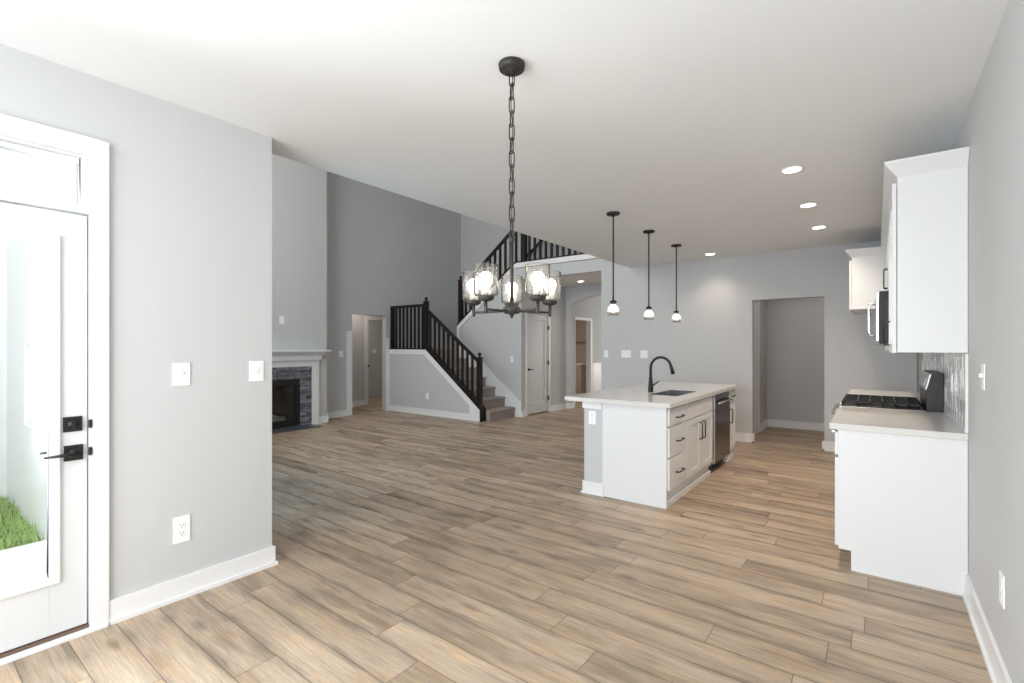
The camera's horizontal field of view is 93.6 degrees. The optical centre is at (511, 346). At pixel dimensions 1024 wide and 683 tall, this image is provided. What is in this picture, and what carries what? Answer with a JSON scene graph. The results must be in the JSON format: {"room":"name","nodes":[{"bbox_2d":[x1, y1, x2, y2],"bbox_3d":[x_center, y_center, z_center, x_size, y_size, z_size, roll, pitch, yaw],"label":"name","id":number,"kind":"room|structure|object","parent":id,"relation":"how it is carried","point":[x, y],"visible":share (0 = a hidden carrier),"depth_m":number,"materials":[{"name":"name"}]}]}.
{"room":"dining area","nodes":[
{"label":"dining area","id":0,"kind":"room"},
{"bbox_2d":[0,149,10,498],"bbox_3d":[-6.128,-0.850,3.801,0.200,4.800,3.060,0,0,37],"label":"wall","id":1,"kind":"structure","parent":0,"point":[5,156],"depth_m":4.90,"materials":[{"name":"white"}]},
{"bbox_2d":[6,160,75,540],"bbox_3d":[-4.195,-1.150,4.275,5.410,5.700,0.150,0,0,37],"label":"wall","id":2,"kind":"structure","parent":0,"point":[26,481],"depth_m":4.26,"materials":[{"name":"white"}]},
{"bbox_2d":[11,152,46,192],"bbox_3d":[-4.144,-2.300,4.218,4.100,1.700,0.100,0,0,37],"label":"window","id":3,"kind":"structure","parent":2,"relation":"in","point":[23,167],"depth_m":4.73,"materials":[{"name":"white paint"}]},
{"bbox_2d":[26,344,32,427],"bbox_3d":[-4.192,0.340,4.254,0.380,0.720,0.100,0,0,37],"label":"door glass","id":4,"kind":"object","parent":2,"relation":"in","point":[29,347],"depth_m":4.31,"materials":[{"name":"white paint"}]},
{"bbox_2d":[39,252,46,434],"bbox_3d":[-3.335,-0.025,3.605,1.370,1.450,0.100,0,0,37],"label":"window","id":5,"kind":"structure","parent":2,"relation":"in","point":[43,257],"depth_m":3.96,"materials":[{"name":"glass"}]},
{"bbox_2d":[0,113,108,626],"bbox_3d":[-2.350,0.186,1.999,0.020,2.427,1.063,0,0,37],"label":"door frame","id":6,"kind":"structure","parent":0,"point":[13,127],"depth_m":2.38,"materials":[{"name":"white paint"}]},
{"bbox_2d":[0,44,271,599],"bbox_3d":[-2.624,0.030,1.786,0.160,2.740,3.380,0,0,37],"label":"wall","id":7,"kind":"structure","parent":0,"point":[190,191],"depth_m":2.66,"materials":[{"name":"grey paint"}]},
{"bbox_2d":[0,135,108,665],"bbox_3d":[-2.397,0.233,2.029,0.188,2.335,1.060,0,0,37],"label":"door","id":8,"kind":"structure","parent":7,"relation":"in","point":[55,608],"depth_m":2.31,"materials":[{"name":"white paint"}]},
{"bbox_2d":[172,363,189,385],"bbox_3d":[-1.838,0.155,2.676,0.018,0.126,0.086,0,0,37],"label":"light switch","id":9,"kind":"object","parent":7,"relation":"attached to","point":[180,371],"visible":1,"depth_m":2.67,"materials":[{"name":"white plastic"}]},
{"bbox_2d":[173,514,189,544],"bbox_3d":[-1.840,1.020,2.681,0.008,0.145,0.082,0,0,37],"label":"power outlet","id":10,"kind":"object","parent":7,"relation":"attached to","point":[181,525],"visible":1,"depth_m":2.68,"materials":[{"name":"white plastic"}]},
{"bbox_2d":[179,522,184,528],"bbox_3d":[-1.838,0.998,2.679,0.002,0.032,0.032,0,0,37],"label":"socket","id":11,"kind":"object","parent":10,"relation":"attached to","point":[181,524],"depth_m":2.68,"materials":[{"name":"grey plastic"}]},
{"bbox_2d":[179,530,184,536],"bbox_3d":[-1.838,1.042,2.679,0.002,0.032,0.032,0,0,37],"label":"socket","id":12,"kind":"object","parent":10,"relation":"attached to","point":[181,532],"depth_m":2.68,"materials":[{"name":"grey plastic"}]},
{"bbox_2d":[109,545,277,624],"bbox_3d":[-2.605,1.341,1.789,0.187,0.117,3.407,0,0,37],"label":"baseboard","id":13,"kind":"structure","parent":7,"relation":"attached to","point":[125,607],"depth_m":2.69,"materials":[{"name":"white paint"}]},
{"bbox_2d":[249,361,263,380],"bbox_3d":[-1.591,0.153,3.002,0.018,0.126,0.086,0,0,37],"label":"light switch","id":14,"kind":"object","parent":7,"relation":"attached to","point":[256,368],"visible":1,"depth_m":3.00,"materials":[{"name":"white plastic"}]},
{"bbox_2d":[272,154,326,415],"bbox_3d":[-4.221,-1.300,8.158,0.420,5.400,2.110,0,0,37],"label":"wall","id":15,"kind":"structure","parent":0,"point":[299,190],"depth_m":8.47,"materials":[{"name":"grey paint"}]},
{"bbox_2d":[280,316,284,323],"bbox_3d":[-3.921,-0.450,8.201,0.006,0.125,0.085,0,0,37],"label":"cover plate","id":16,"kind":"object","parent":15,"relation":"attached to","point":[282,318],"visible":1,"depth_m":8.21,"materials":[{"name":"white plastic"}]},
{"bbox_2d":[319,415,328,423],"bbox_3d":[-3.616,1.337,8.934,0.447,0.125,0.197,0,0,37],"label":"baseboard","id":17,"kind":"structure","parent":15,"relation":"attached to","point":[322,419],"depth_m":8.80,"materials":[{"name":"white paint"}]},
{"bbox_2d":[352,314,381,400],"bbox_3d":[-3.524,0.030,11.513,0.120,2.740,3.700,0,0,37],"label":"wall","id":18,"kind":"structure","parent":0,"point":[358,321],"depth_m":11.30,"materials":[{"name":"grey paint"}]},
{"bbox_2d":[352,400,364,406],"bbox_3d":[-4.003,1.337,10.759,0.027,0.125,1.680,0,0,37],"label":"baseboard","id":19,"kind":"structure","parent":18,"relation":"attached to","point":[361,402],"depth_m":11.29,"materials":[{"name":"white paint"}]},
{"bbox_2d":[365,316,381,404],"bbox_3d":[-3.259,0.340,11.845,0.140,2.123,0.950,0,0,37],"label":"door frame","id":20,"kind":"structure","parent":18,"relation":"in","point":[367,318],"depth_m":11.46,"materials":[{"name":"white paint"}]},
{"bbox_2d":[368,320,381,396],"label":"door","id":21,"kind":"structure","parent":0,"point":[374,327],"depth_m":13.45,"materials":[{"name":"grey paint"}]},
{"bbox_2d":[327,171,460,411],"bbox_3d":[-3.809,-1.300,9.157,0.130,5.400,8.100,0,0,37],"label":"wall","id":22,"kind":"structure","parent":0,"point":[385,249],"depth_m":10.37,"materials":[{"name":"grey paint"}]},
{"bbox_2d":[327,410,346,417],"bbox_3d":[-3.194,1.337,9.839,0.027,0.125,1.730,0,0,37],"label":"baseboard","id":23,"kind":"structure","parent":22,"relation":"attached to","point":[334,414],"depth_m":9.50,"materials":[{"name":"white paint"}]},
{"bbox_2d":[347,331,389,415],"bbox_3d":[-3.003,0.545,10.103,0.012,1.710,1.069,0,0,37],"label":"trim opening","id":24,"kind":"structure","parent":22,"relation":"attached to","point":[349,333],"depth_m":9.76,"materials":[{"name":"white paint"}]},
{"bbox_2d":[390,354,468,413],"bbox_3d":[-1.606,0.733,9.797,2.610,1.335,0.120,0,0,37],"label":"wall","id":25,"kind":"structure","parent":0,"point":[412,376],"depth_m":9.94,"materials":[{"name":"grey paint"}]},
{"bbox_2d":[389,349,479,421],"bbox_3d":[-1.647,0.728,9.735,2.620,1.345,0.028,0,0,37],"label":"trim","id":26,"kind":"structure","parent":25,"relation":"attached to","point":[474,412],"depth_m":9.58,"materials":[{"name":"white paint"}]},
{"bbox_2d":[389,297,485,421],"bbox_3d":[-1.589,0.190,9.778,2.650,2.420,0.150,0,0,37],"label":"stair railing","id":27,"kind":"object","parent":25,"relation":"on","point":[427,315],"visible":1,"depth_m":9.68,"materials":[{"name":"black wood"}]},
{"bbox_2d":[0,396,991,682],"bbox_3d":[-0.608,1.460,8.207,11.920,0.120,16.450,0,0,37],"label":"floor","id":28,"kind":"structure","parent":0,"point":[410,547],"depth_m":2.82,"materials":[{"name":"brown wood"}]},
{"bbox_2d":[272,424,321,433],"bbox_3d":[-3.909,1.392,7.906,0.379,0.016,1.465,0,0,37],"label":"hearth slab","id":29,"kind":"object","parent":28,"relation":"on","point":[307,426],"visible":0.51,"depth_m":8.11,"materials":[{"name":"stone"}]},
{"bbox_2d":[272,366,311,424],"bbox_3d":[-4.039,0.878,8.021,0.033,1.042,1.488,0,0,37],"label":"stone surround","id":30,"kind":"object","parent":29,"relation":"on","point":[286,372],"visible":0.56,"depth_m":8.48,"materials":[{"name":"grey stone"}]},
{"bbox_2d":[272,379,299,428],"bbox_3d":[-4.209,0.982,8.149,0.450,0.836,1.040,0,0,37],"label":"fireplace insert","id":31,"kind":"object","parent":30,"relation":"in","point":[285,392],"visible":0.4,"depth_m":8.50,"materials":[{"name":"black metal"}]},
{"bbox_2d":[272,350,331,423],"bbox_3d":[-3.973,0.733,7.971,0.199,1.335,2.060,0,0,37],"label":"fireplace mantel","id":32,"kind":"object","parent":28,"relation":"on","point":[280,358],"visible":0.39,"depth_m":8.49,"materials":[{"name":"white paint"}]},
{"bbox_2d":[272,350,331,351],"bbox_3d":[-3.973,0.079,7.971,0.199,0.027,2.060,0,0,37],"label":"shelf","id":33,"kind":"object","parent":32,"relation":"attached to","point":[272,350],"depth_m":8.26,"materials":[{"name":"white paint"}]},
{"bbox_2d":[433,349,515,420],"bbox_3d":[-0.852,0.058,10.649,2.763,2.684,2.130,0,0,37],"label":"staircase","id":34,"kind":"structure","parent":28,"relation":"on","point":[496,409],"depth_m":9.60,"materials":[{"name":"beige carpet"}]},
{"bbox_2d":[575,362,585,394],"bbox_3d":[1.873,0.950,14.472,1.050,0.900,1.046,0,0,37],"label":"base cabinet","id":35,"kind":"object","parent":28,"relation":"on","point":[580,368],"visible":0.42,"depth_m":13.86,"materials":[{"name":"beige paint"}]},
{"bbox_2d":[602,403,685,508],"bbox_3d":[1.258,0.964,4.502,0.663,0.877,0.508,0,0,37],"label":"base cabinet","id":36,"kind":"object","parent":28,"relation":"on","point":[644,453],"visible":0.94,"depth_m":4.30,"materials":[{"name":"white paint"}]},
{"bbox_2d":[682,396,712,494],"bbox_3d":[1.693,0.963,5.063,0.646,0.875,0.907,0,0,37],"label":"base cabinet","id":37,"kind":"object","parent":28,"relation":"on","point":[699,415],"visible":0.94,"depth_m":4.84,"materials":[{"name":"white paint"}]},
{"bbox_2d":[565,381,738,407],"bbox_3d":[1.695,0.505,5.393,1.030,0.038,2.555,0,0,37],"label":"countertop","id":38,"kind":"structure","parent":37,"relation":"on","point":[635,395],"depth_m":4.86,"materials":[{"name":"white stone"}]},
{"bbox_2d":[648,356,674,391],"bbox_3d":[1.577,0.294,5.078,0.289,0.384,0.056,0,0,37],"label":"faucet","id":39,"kind":"object","parent":38,"relation":"on","point":[650,384],"visible":1,"depth_m":5.12,"materials":[{"name":"black metal"}]},
{"bbox_2d":[651,390,695,395],"bbox_3d":[1.707,0.609,5.074,0.313,0.233,0.708,0,0,37],"label":"sink","id":40,"kind":"object","parent":38,"relation":"in","point":[668,392],"visible":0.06,"depth_m":5.37,"materials":[{"name":"silver metal"}]},
{"bbox_2d":[708,391,732,469],"bbox_3d":[2.188,0.964,5.698,0.668,0.872,0.694,0,0,37],"label":"dishwasher","id":41,"kind":"object","parent":28,"relation":"on","point":[720,402],"visible":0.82,"depth_m":5.48,"materials":[{"name":"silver metal"}]},
{"bbox_2d":[723,389,736,461],"bbox_3d":[2.497,0.963,6.124,0.646,0.875,0.351,0,0,37],"label":"base cabinet","id":42,"kind":"object","parent":28,"relation":"on","point":[730,455],"visible":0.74,"depth_m":5.96,"materials":[{"name":"white paint"}]},
{"bbox_2d":[831,370,942,431],"bbox_3d":[3.123,0.800,4.046,0.695,1.200,0.748,0,0,37],"label":"gas range","id":43,"kind":"object","parent":28,"relation":"on","point":[930,381],"visible":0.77,"depth_m":3.78,"materials":[{"name":"black metal"}]},
{"bbox_2d":[840,403,924,410],"bbox_3d":[3.109,0.488,4.057,0.533,0.013,0.748,0,0,37],"label":"cooktop","id":44,"kind":"object","parent":43,"relation":"in","point":[863,405],"depth_m":3.82,"materials":[{"name":"silver metal"}]},
{"bbox_2d":[835,429,967,595],"bbox_3d":[2.615,0.963,3.289,0.622,0.876,1.054,0,0,37],"label":"base cabinet","id":45,"kind":"object","parent":28,"relation":"on","point":[901,501],"visible":0.91,"depth_m":2.85,"materials":[{"name":"white paint"}]},
{"bbox_2d":[829,406,968,440],"bbox_3d":[2.599,0.505,3.291,0.646,0.038,1.075,0,0,37],"label":"countertop","id":46,"kind":"structure","parent":45,"relation":"on","point":[886,421],"depth_m":3.07,"materials":[{"name":"white stone"}]},
{"bbox_3d":[3.742,0.963,4.808,0.656,0.875,1.196,0,0,37],"label":"base cabinet","id":47,"kind":"object","parent":28,"relation":"on","visible":0},
{"bbox_2d":[848,389,919,400],"bbox_3d":[3.748,0.505,4.808,0.646,0.038,1.208,0,0,37],"label":"countertop","id":48,"kind":"structure","parent":47,"relation":"on","point":[851,391],"depth_m":4.96,"materials":[{"name":"white stone"}]},
{"bbox_2d":[0,0,1008,286],"bbox_3d":[0.787,-1.440,7.150,8.420,0.200,16.450,0,0,37],"label":"ceiling","id":49,"kind":"structure","parent":0,"point":[681,119],"depth_m":2.56,"materials":[{"name":"white paint"}]},
{"bbox_2d":[462,56,560,317],"bbox_3d":[-0.011,-0.741,2.268,0.480,1.198,0.464,0,0,37],"label":"chandelier","id":50,"kind":"object","parent":49,"relation":"hanging from","point":[511,66],"visible":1,"depth_m":2.27,"materials":[{"name":"brown metal"}]},
{"bbox_2d":[483,289,488,294],"bbox_3d":[-0.116,-0.239,2.125,0.026,0.030,0.025,0,0,37],"label":"socket","id":51,"kind":"object","parent":50,"relation":"attached to","point":[485,291],"depth_m":2.11,"materials":[{"name":"white"}]},
{"bbox_2d":[535,289,540,294],"bbox_3d":[0.114,-0.239,2.125,0.026,0.030,0.025,0,0,37],"label":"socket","id":52,"kind":"object","parent":50,"relation":"attached to","point":[537,291],"depth_m":2.11,"materials":[{"name":"white"}]},
{"bbox_2d":[547,294,552,299],"bbox_3d":[0.184,-0.239,2.343,0.026,0.030,0.025,0,0,37],"label":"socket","id":53,"kind":"object","parent":50,"relation":"attached to","point":[550,297],"depth_m":2.33,"materials":[{"name":"white"}]},
{"bbox_2d":[606,211,619,315],"bbox_3d":[1.016,-0.825,4.830,0.136,1.028,0.135,0,0,37],"label":"pendant lamp","id":54,"kind":"object","parent":49,"relation":"hanging from","point":[612,214],"visible":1,"depth_m":4.82,"materials":[{"name":"black metal"}]},
{"bbox_2d":[643,230,654,319],"bbox_3d":[1.589,-0.825,5.587,0.136,1.028,0.135,0,0,37],"label":"pendant lamp","id":55,"kind":"object","parent":49,"relation":"hanging from","point":[648,232],"visible":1,"depth_m":5.58,"materials":[{"name":"black metal"}]},
{"bbox_2d":[671,244,681,321],"bbox_3d":[2.171,-0.829,6.354,0.136,1.020,0.135,0,0,37],"label":"pendant lamp","id":56,"kind":"object","parent":49,"relation":"hanging from","point":[676,317],"visible":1,"depth_m":6.35,"materials":[{"name":"black metal"}]},
{"bbox_2d":[779,165,804,173],"bbox_3d":[2.123,-1.337,3.648,0.172,0.006,0.172,0,0,37],"label":"recessed light","id":57,"kind":"object","parent":49,"relation":"in","point":[792,169],"visible":1,"depth_m":3.63,"materials":[{"name":"white paint"}]},
{"bbox_2d":[798,202,818,207],"bbox_3d":[2.808,-1.337,4.560,0.172,0.006,0.172,0,0,37],"label":"recessed light","id":58,"kind":"object","parent":49,"relation":"in","point":[812,204],"visible":1,"depth_m":4.56,"materials":[{"name":"white paint"}]},
{"bbox_2d":[810,225,827,229],"bbox_3d":[3.454,-1.337,5.413,0.172,0.006,0.172,0,0,37],"label":"recessed light","id":59,"kind":"object","parent":49,"relation":"in","point":[822,226],"visible":1,"depth_m":5.41,"materials":[{"name":"white paint"}]},
{"bbox_2d":[461,214,579,311],"bbox_3d":[0.777,-1.300,10.839,5.150,5.400,0.120,0,0,37],"label":"wall","id":60,"kind":"structure","parent":0,"point":[479,238],"depth_m":11.91,"materials":[{"name":"grey paint"}]},
{"bbox_2d":[525,280,600,411],"bbox_3d":[2.166,0.030,12.234,0.120,2.740,6.480,0,0,37],"label":"wall","id":61,"kind":"structure","parent":0,"point":[590,307],"depth_m":10.73,"materials":[{"name":"grey paint"}]},
{"bbox_2d":[525,313,550,415],"bbox_3d":[0.548,0.332,9.987,0.014,2.137,0.915,0,0,37],"label":"door frame","id":62,"kind":"structure","parent":61,"relation":"in","point":[526,314],"depth_m":9.66,"materials":[{"name":"white paint"}]},
{"bbox_2d":[528,313,548,414],"bbox_3d":[0.541,0.356,9.998,0.090,2.051,0.794,0,0,37],"label":"door","id":63,"kind":"structure","parent":61,"relation":"in","point":[538,327],"depth_m":10.03,"materials":[{"name":"white paint"}]},
{"bbox_2d":[521,401,575,416],"bbox_3d":[0.877,1.337,10.316,0.142,0.125,2.107,0,0,37],"label":"baseboard","id":64,"kind":"structure","parent":61,"relation":"attached to","point":[563,405],"depth_m":10.67,"materials":[{"name":"white paint"}]},
{"bbox_2d":[575,317,591,392],"bbox_3d":[1.672,0.355,11.571,0.134,2.094,0.853,0,0,37],"label":"door frame","id":65,"kind":"structure","parent":61,"relation":"in","point":[589,322],"depth_m":11.83,"materials":[{"name":"white paint"}]},
{"bbox_2d":[592,363,600,391],"bbox_3d":[3.047,0.907,13.273,0.030,0.985,3.520,0,0,37],"label":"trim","id":66,"kind":"structure","parent":61,"relation":"attached to","point":[596,367],"depth_m":12.05,"materials":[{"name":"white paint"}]},
{"bbox_2d":[575,320,585,362],"bbox_3d":[1.361,0.030,13.076,2.180,2.740,4.150,0,0,37],"label":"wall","id":67,"kind":"structure","parent":0,"point":[580,326],"depth_m":14.95,"materials":[{"name":"beige paint"}]},
{"bbox_2d":[566,284,600,402],"bbox_3d":[2.487,0.030,10.008,3.080,2.740,0.160,0,0,37],"label":"wall","id":68,"kind":"structure","parent":0,"point":[575,294],"depth_m":10.82,"materials":[{"name":"grey paint"}]},
{"bbox_2d":[584,408,601,483],"bbox_3d":[1.513,0.963,5.543,0.189,0.875,2.465,0,0,37],"label":"wall","id":69,"kind":"structure","parent":0,"point":[592,432],"depth_m":4.56,"materials":[{"name":"grey paint"}]},
{"bbox_2d":[581,402,603,496],"bbox_3d":[1.505,0.963,5.534,0.243,0.878,2.491,0,0,37],"label":"trim","id":70,"kind":"structure","parent":69,"relation":"attached to","point":[588,487],"depth_m":4.55,"materials":[{"name":"white paint"}]},
{"bbox_2d":[589,411,595,424],"bbox_3d":[0.760,0.675,4.562,0.075,0.125,0.008,0,0,37],"label":"power outlet","id":71,"kind":"object","parent":69,"relation":"attached to","point":[592,414],"visible":1,"depth_m":4.55,"materials":[{"name":"white plastic"}]},
{"bbox_2d":[459,241,916,441],"bbox_3d":[1.927,-0.077,8.275,7.720,2.955,0.120,0,0,37],"label":"wall","id":72,"kind":"structure","parent":0,"point":[712,342],"depth_m":7.36,"materials":[{"name":"grey paint"}]},
{"bbox_2d":[457,329,520,416],"bbox_3d":[-0.508,0.507,10.033,1.725,1.785,0.016,0,0,37],"label":"trim","id":73,"kind":"structure","parent":72,"relation":"attached to","point":[511,400],"depth_m":9.85,"materials":[{"name":"white paint"}]},
{"bbox_2d":[457,254,597,330],"bbox_3d":[0.421,-0.920,9.412,3.995,1.480,0.146,0,0,37],"label":"trim","id":74,"kind":"structure","parent":72,"relation":"attached to","point":[583,256],"depth_m":9.31,"materials":[{"name":"white paint"}]},
{"bbox_2d":[457,230,584,324],"bbox_3d":[0.418,-1.580,9.413,3.980,2.360,0.137,0,0,37],"label":"stair railing","id":75,"kind":"object","parent":74,"relation":"on","point":[462,305],"visible":0.41,"depth_m":9.82,"materials":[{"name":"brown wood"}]},
{"bbox_2d":[621,350,630,357],"bbox_3d":[1.937,0.128,8.181,0.170,0.125,0.018,0,0,37],"label":"light switch","id":76,"kind":"object","parent":72,"relation":"attached to","point":[624,353],"visible":1,"depth_m":8.18,"materials":[{"name":"white plastic"}]},
{"bbox_2d":[640,350,647,357],"bbox_3d":[2.188,0.132,7.990,0.125,0.130,0.018,0,0,37],"label":"light switch","id":77,"kind":"object","parent":72,"relation":"attached to","point":[643,353],"visible":1,"depth_m":7.99,"materials":[{"name":"white plastic"}]},
{"bbox_2d":[735,419,834,451],"bbox_3d":[3.786,1.337,7.878,4.297,0.125,1.787,0,0,37],"label":"baseboard","id":78,"kind":"structure","parent":72,"relation":"attached to","point":[768,422],"depth_m":8.03,"materials":[{"name":"white paint"}]},
{"bbox_2d":[754,300,766,422],"bbox_3d":[3.941,0.030,7.854,0.120,2.740,1.640,0,0,37],"label":"wall","id":79,"kind":"structure","parent":0,"point":[763,303],"depth_m":8.24,"materials":[{"name":"grey paint"}]},
{"bbox_2d":[754,300,759,434],"bbox_3d":[3.830,0.320,7.587,0.025,2.160,0.720,0,0,37],"label":"trim","id":80,"kind":"structure","parent":79,"relation":"attached to","point":[756,305],"depth_m":7.73,"materials":[{"name":"white paint"}]},
{"bbox_2d":[767,297,823,422],"bbox_3d":[5.256,0.030,7.974,2.070,2.740,0.140,0,0,37],"label":"wall","id":81,"kind":"structure","parent":0,"point":[795,327],"depth_m":8.21,"materials":[{"name":"grey paint"}]},
{"bbox_2d":[917,0,1023,682],"bbox_3d":[2.650,0.030,2.728,0.110,2.740,11.650,0,0,37],"label":"wall","id":82,"kind":"structure","parent":0,"point":[992,125],"depth_m":2.02,"materials":[{"name":"grey paint"}]},
{"bbox_2d":[845,246,884,313],"bbox_3d":[4.375,-0.755,5.673,0.692,0.683,1.052,0,0,37],"label":"upper cabinet","id":83,"kind":"object","parent":82,"relation":"attached to","point":[866,265],"visible":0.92,"depth_m":5.40,"materials":[{"name":"white paint"}]},
{"bbox_2d":[881,227,888,350],"bbox_3d":[3.838,-0.527,4.698,0.370,1.139,1.140,0,0,37],"label":"upper cabinet","id":84,"kind":"object","parent":82,"relation":"attached to","point":[883,231],"visible":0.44,"depth_m":4.74,"materials":[{"name":"white paint"}]},
{"bbox_2d":[882,207,888,290],"bbox_3d":[3.263,-0.765,3.939,0.370,0.663,0.756,0,0,37],"label":"upper cabinet","id":85,"kind":"object","parent":82,"relation":"attached to","point":[885,214],"visible":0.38,"depth_m":4.00,"materials":[{"name":"white paint"}]},
{"bbox_2d":[867,291,888,344],"bbox_3d":[3.224,-0.223,3.968,0.467,0.418,0.750,0,0,37],"label":"microwave","id":86,"kind":"object","parent":85,"relation":"attached to","point":[881,303],"visible":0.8,"depth_m":3.76,"materials":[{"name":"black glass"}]},
{"bbox_2d":[882,146,969,352],"bbox_3d":[2.697,-0.527,3.192,0.370,1.139,1.110,0,0,37],"label":"upper cabinet","id":87,"kind":"object","parent":82,"relation":"attached to","point":[925,197],"visible":1,"depth_m":2.78,"materials":[{"name":"white paint"}]},
{"bbox_2d":[924,353,967,432],"bbox_3d":[3.455,0.263,3.895,0.013,0.446,3.018,0,0,37],"label":"backsplash","id":88,"kind":"structure","parent":82,"relation":"attached to","point":[955,403],"depth_m":3.08,"materials":[{"name":"grey tile"}]},
{"bbox_2d":[951,373,952,391],"bbox_3d":[2.880,0.235,3.150,0.008,0.120,0.075,0,0,37],"label":"power outlet","id":89,"kind":"object","parent":88,"relation":"attached to","point":[951,373],"visible":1,"depth_m":3.12,"materials":[{"name":"white plastic"}]},
{"bbox_2d":[979,363,984,389],"bbox_3d":[2.248,0.145,2.305,0.018,0.125,0.080,0,0,37],"label":"light switch","id":90,"kind":"object","parent":82,"relation":"attached to","point":[982,375],"visible":1,"depth_m":2.30,"materials":[{"name":"white plastic"}]},
{"bbox_2d":[962,574,1011,682],"bbox_3d":[0.869,1.337,0.490,0.027,0.125,5.530,0,0,37],"label":"baseboard","id":91,"kind":"structure","parent":82,"relation":"attached to","point":[996,668],"depth_m":2.20,"materials":[{"name":"white paint"}]},
{"bbox_2d":[999,570,1004,609],"bbox_3d":[1.987,0.985,1.951,0.008,0.130,0.080,0,0,37],"label":"power outlet","id":92,"kind":"object","parent":82,"relation":"attached to","point":[1001,576],"visible":1,"depth_m":1.94,"materials":[{"name":"white plastic"}]},
{"label":"outside","id":93,"kind":"structure","parent":0,"visible":0},
{"bbox_2d":[0,495,43,549],"bbox_3d":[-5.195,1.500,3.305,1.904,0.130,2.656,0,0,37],"label":"grass","id":94,"kind":"structure","parent":93,"point":[28,534],"depth_m":3.99,"materials":[{"name":"green plant"}]},
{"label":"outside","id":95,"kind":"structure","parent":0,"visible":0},
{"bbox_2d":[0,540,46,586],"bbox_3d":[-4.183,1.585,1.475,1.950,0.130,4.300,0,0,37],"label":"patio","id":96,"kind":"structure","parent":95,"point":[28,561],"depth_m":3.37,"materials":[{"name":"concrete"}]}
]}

